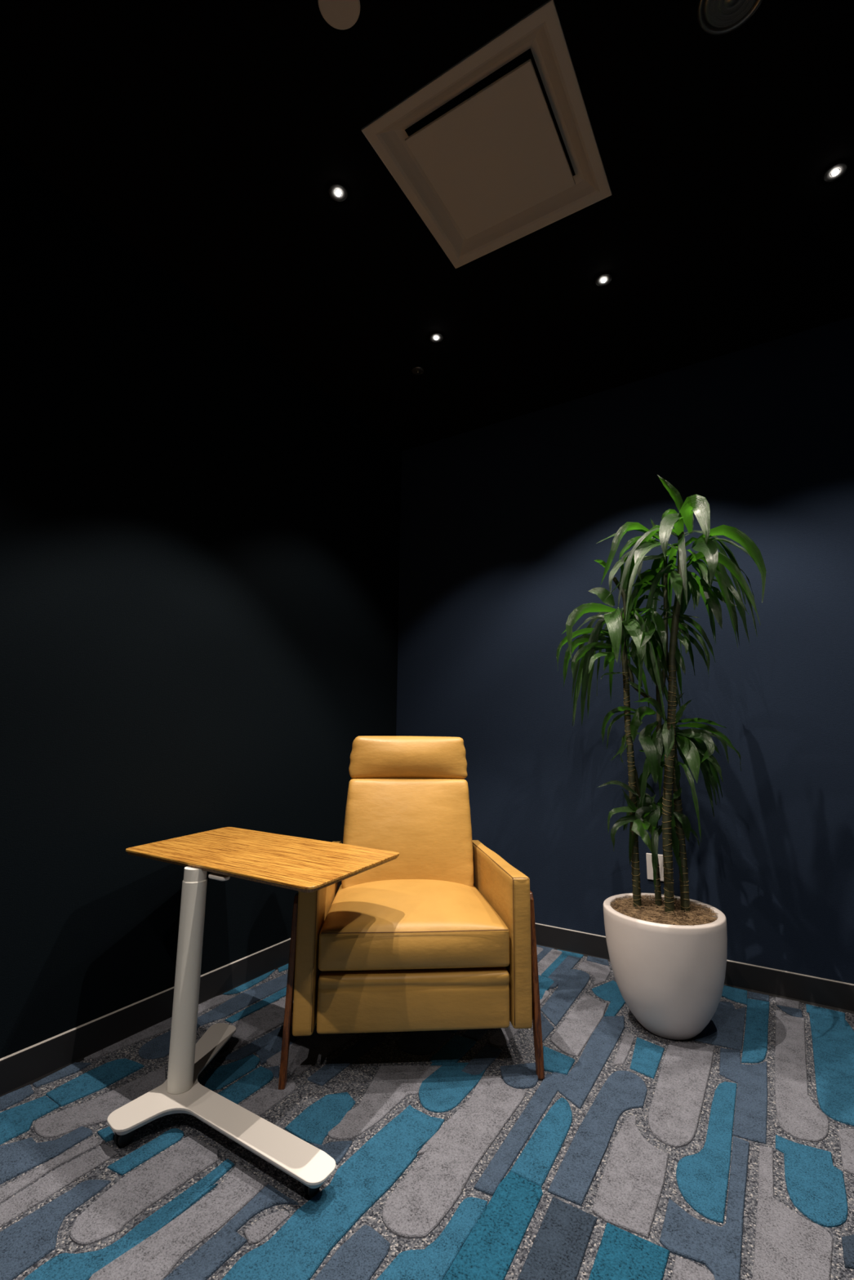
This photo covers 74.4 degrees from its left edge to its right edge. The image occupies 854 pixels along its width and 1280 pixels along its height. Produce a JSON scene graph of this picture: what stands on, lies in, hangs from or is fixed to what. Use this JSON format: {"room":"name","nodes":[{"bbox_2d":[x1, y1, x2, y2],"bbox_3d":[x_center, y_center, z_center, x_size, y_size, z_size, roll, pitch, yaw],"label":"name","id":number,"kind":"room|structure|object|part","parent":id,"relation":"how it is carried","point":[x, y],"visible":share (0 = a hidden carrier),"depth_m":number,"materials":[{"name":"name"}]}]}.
{"room":"office lounge","nodes":[
{"label":"office lounge","id":0,"kind":"room"},
{"bbox_2d":[0,144,401,1058],"bbox_3d":[-1.395,-0.158,1.593,0.100,2.960,4.700,-5,-11,31],"label":"wall","id":1,"kind":"structure","parent":0,"point":[200,543],"depth_m":2.09,"materials":[{"name":"blue paint"}]},
{"bbox_2d":[0,937,290,1097],"bbox_3d":[-1.389,1.191,1.298,0.012,0.102,4.600,-5,-11,31],"label":"baseboard","id":2,"kind":"structure","parent":1,"relation":"attached to","point":[27,1066],"depth_m":1.87,"materials":[{"name":"black rubber"}]},
{"bbox_2d":[0,0,853,451],"bbox_3d":[0.174,-1.736,0.833,3.600,0.060,4.600,-5,-11,31],"label":"ceiling","id":3,"kind":"structure","parent":0,"point":[212,137],"depth_m":1.89,"materials":[{"name":"black paint"}]},
{"bbox_2d":[328,183,347,201],"bbox_3d":[-0.304,-1.526,1.923,0.064,0.009,0.064,-5,-11,31],"label":"recessed light","id":4,"kind":"object","parent":3,"relation":"in","point":[336,197],"visible":1,"depth_m":1.92,"materials":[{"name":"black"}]},
{"bbox_2d":[317,0,359,30],"bbox_3d":[-0.222,-1.609,1.423,0.106,0.006,0.106,-5,-11,31],"label":"ceiling disc","id":5,"kind":"object","parent":3,"relation":"attached to","point":[342,15],"visible":1,"depth_m":1.44,"materials":[{"name":"beige plastic"}]},
{"bbox_2d":[411,366,423,374],"bbox_3d":[-0.047,-1.366,2.864,0.062,0.014,0.062,-5,-11,31],"label":"sprinkler cover","id":6,"kind":"object","parent":3,"relation":"attached to","point":[417,370],"visible":1,"depth_m":2.86,"materials":[{"name":"grey"}]},
{"bbox_2d":[429,333,443,342],"bbox_3d":[0.043,-1.407,2.624,0.064,0.009,0.064,-5,-11,31],"label":"recessed light","id":7,"kind":"object","parent":3,"relation":"in","point":[436,339],"visible":1,"depth_m":2.62,"materials":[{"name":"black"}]},
{"bbox_2d":[360,0,611,268],"bbox_3d":[0.216,-1.687,1.842,0.605,0.308,0.605,-5,-11,31],"label":"ceiling vent","id":8,"kind":"object","parent":3,"relation":"in","point":[499,148],"visible":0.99,"depth_m":1.78,"materials":[{"name":"beige plastic"}]},
{"bbox_3d":[0.214,-1.544,1.819,0.413,0.010,0.413,-5,-11,31],"label":"panel","id":9,"kind":"part","parent":8,"relation":"part of","materials":[{"name":"beige metal"}]},
{"bbox_2d":[595,273,611,286],"bbox_3d":[0.716,-1.456,2.280,0.064,0.009,0.064,-5,-11,31],"label":"recessed light","id":10,"kind":"object","parent":3,"relation":"in","point":[604,282],"visible":1,"depth_m":2.28,"materials":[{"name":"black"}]},
{"bbox_2d":[697,0,762,35],"bbox_3d":[0.760,-1.597,1.398,0.160,0.018,0.160,-5,-11,31],"label":"ceiling speaker","id":11,"kind":"object","parent":3,"relation":"in","point":[714,17],"visible":1,"depth_m":1.43,"materials":[{"name":"grey"}]},
{"bbox_2d":[822,162,847,182],"bbox_3d":[1.332,-1.523,1.835,0.064,0.009,0.064,-5,-11,31],"label":"recessed light","id":12,"kind":"object","parent":3,"relation":"in","point":[842,166],"visible":1,"depth_m":1.83,"materials":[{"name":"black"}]},
{"bbox_2d":[0,944,853,1279],"bbox_3d":[0.142,1.128,0.361,3.600,0.056,4.600,-5,-11,31],"label":"floor","id":13,"kind":"structure","parent":0,"point":[725,1151],"depth_m":1.39,"materials":[{"name":"carpet"}]},
{"bbox_2d":[106,826,399,1196],"bbox_3d":[-0.553,0.986,1.680,0.989,0.648,0.665,-5,-11,31],"label":"table","id":14,"kind":"object","parent":13,"relation":"on","point":[307,865],"visible":1,"depth_m":1.56,"materials":[{"name":"pale grey painted metal"},{"name":"bamboo veneer"},{"name":"black plastic"}]},
{"bbox_3d":[-0.677,0.962,1.591,0.069,0.540,0.069,-5,-11,31],"label":"post","id":15,"kind":"part","parent":14,"relation":"part of","materials":[{"name":"white metal"}]},
{"bbox_3d":[-0.591,0.674,1.600,0.070,0.010,0.030,-5,-11,31],"label":"release lever","id":16,"kind":"part","parent":14,"relation":"part of","materials":[{"name":"white"}]},
{"bbox_3d":[-0.502,1.227,1.502,0.755,0.006,0.489,-5,-11,31],"label":"plate","id":17,"kind":"part","parent":14,"relation":"part of","materials":[{"name":"white metal"}]},
{"bbox_2d":[278,735,544,1089],"bbox_3d":[-0.064,0.875,2.100,0.790,1.015,0.761,1,-9,-5],"label":"recliner armchair","id":18,"kind":"object","parent":13,"relation":"on","point":[440,935],"visible":0.95,"depth_m":1.76,"materials":[{"name":"yellow leather"}]},
{"bbox_3d":[-0.415,1.056,1.713,0.035,0.524,0.086,1,-9,-5],"label":"leg","id":19,"kind":"part","parent":18,"relation":"part of","materials":[{"name":"brown wood"}]},
{"bbox_3d":[-0.376,1.016,2.032,0.063,0.449,0.679,1,-9,-1],"label":"armrest","id":20,"kind":"part","parent":18,"relation":"part of","materials":[{"name":"yellow leather"}]},
{"bbox_3d":[-0.077,0.791,2.286,0.522,0.448,0.226,1,-9,-5],"label":"backrest","id":21,"kind":"part","parent":18,"relation":"part of","materials":[{"name":"yellow leather"}]},
{"bbox_3d":[-0.038,1.105,1.728,0.588,0.164,0.070,1,-9,-5],"label":"footrest panel","id":22,"kind":"part","parent":18,"relation":"part of","materials":[{"name":"yellow leather"}]},
{"bbox_2d":[317,879,509,971],"bbox_3d":[-0.058,0.973,2.002,0.593,0.172,0.598,1,-9,-5],"label":"seat cushion","id":23,"kind":"object","parent":18,"relation":"on","point":[364,925],"depth_m":1.75,"materials":[{"name":"yellow leather"}]},
{"bbox_3d":[0.248,1.031,2.084,0.063,0.449,0.679,2,-9,-8],"label":"armrest","id":24,"kind":"part","parent":18,"relation":"part of","materials":[{"name":"yellow leather"}]},
{"bbox_3d":[0.337,1.075,1.776,0.035,0.524,0.086,1,-9,-5],"label":"leg","id":25,"kind":"part","parent":18,"relation":"part of","materials":[{"name":"brown wood"}]},
{"bbox_2d":[603,893,727,1039],"bbox_3d":[0.866,1.184,2.043,0.417,0.406,0.417,1,-9,0],"label":"planter pot","id":26,"kind":"object","parent":13,"relation":"on","point":[668,970],"visible":0.84,"depth_m":1.90,"materials":[{"name":"white ceramic"}]},
{"bbox_2d":[555,474,765,915],"bbox_3d":[0.920,0.182,2.216,0.776,1.728,0.658,-5,-11,31],"label":"dracaena plant","id":27,"kind":"object","parent":26,"relation":"on","point":[649,645],"visible":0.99,"depth_m":2.15,"materials":[{"name":"green plant"}]},
{"bbox_2d":[395,315,853,983],"bbox_3d":[1.381,0.034,2.575,3.600,2.960,0.100,-5,-11,31],"label":"wall","id":28,"kind":"structure","parent":0,"point":[502,523],"depth_m":2.70,"materials":[{"name":"blue paint"}]},
{"bbox_2d":[645,853,663,881],"bbox_3d":[1.036,1.031,2.554,0.074,0.114,0.007,-5,-11,31],"label":"outlet plate","id":29,"kind":"object","parent":28,"relation":"attached to","point":[648,855],"visible":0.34,"depth_m":2.56,"materials":[{"name":"grey plastic"}]},
{"bbox_2d":[534,922,853,1013],"bbox_3d":[1.337,1.387,2.304,3.600,0.102,0.012,-5,-11,31],"label":"baseboard","id":30,"kind":"structure","parent":28,"relation":"attached to","point":[836,995],"depth_m":2.28,"materials":[{"name":"black rubber"}]}
]}

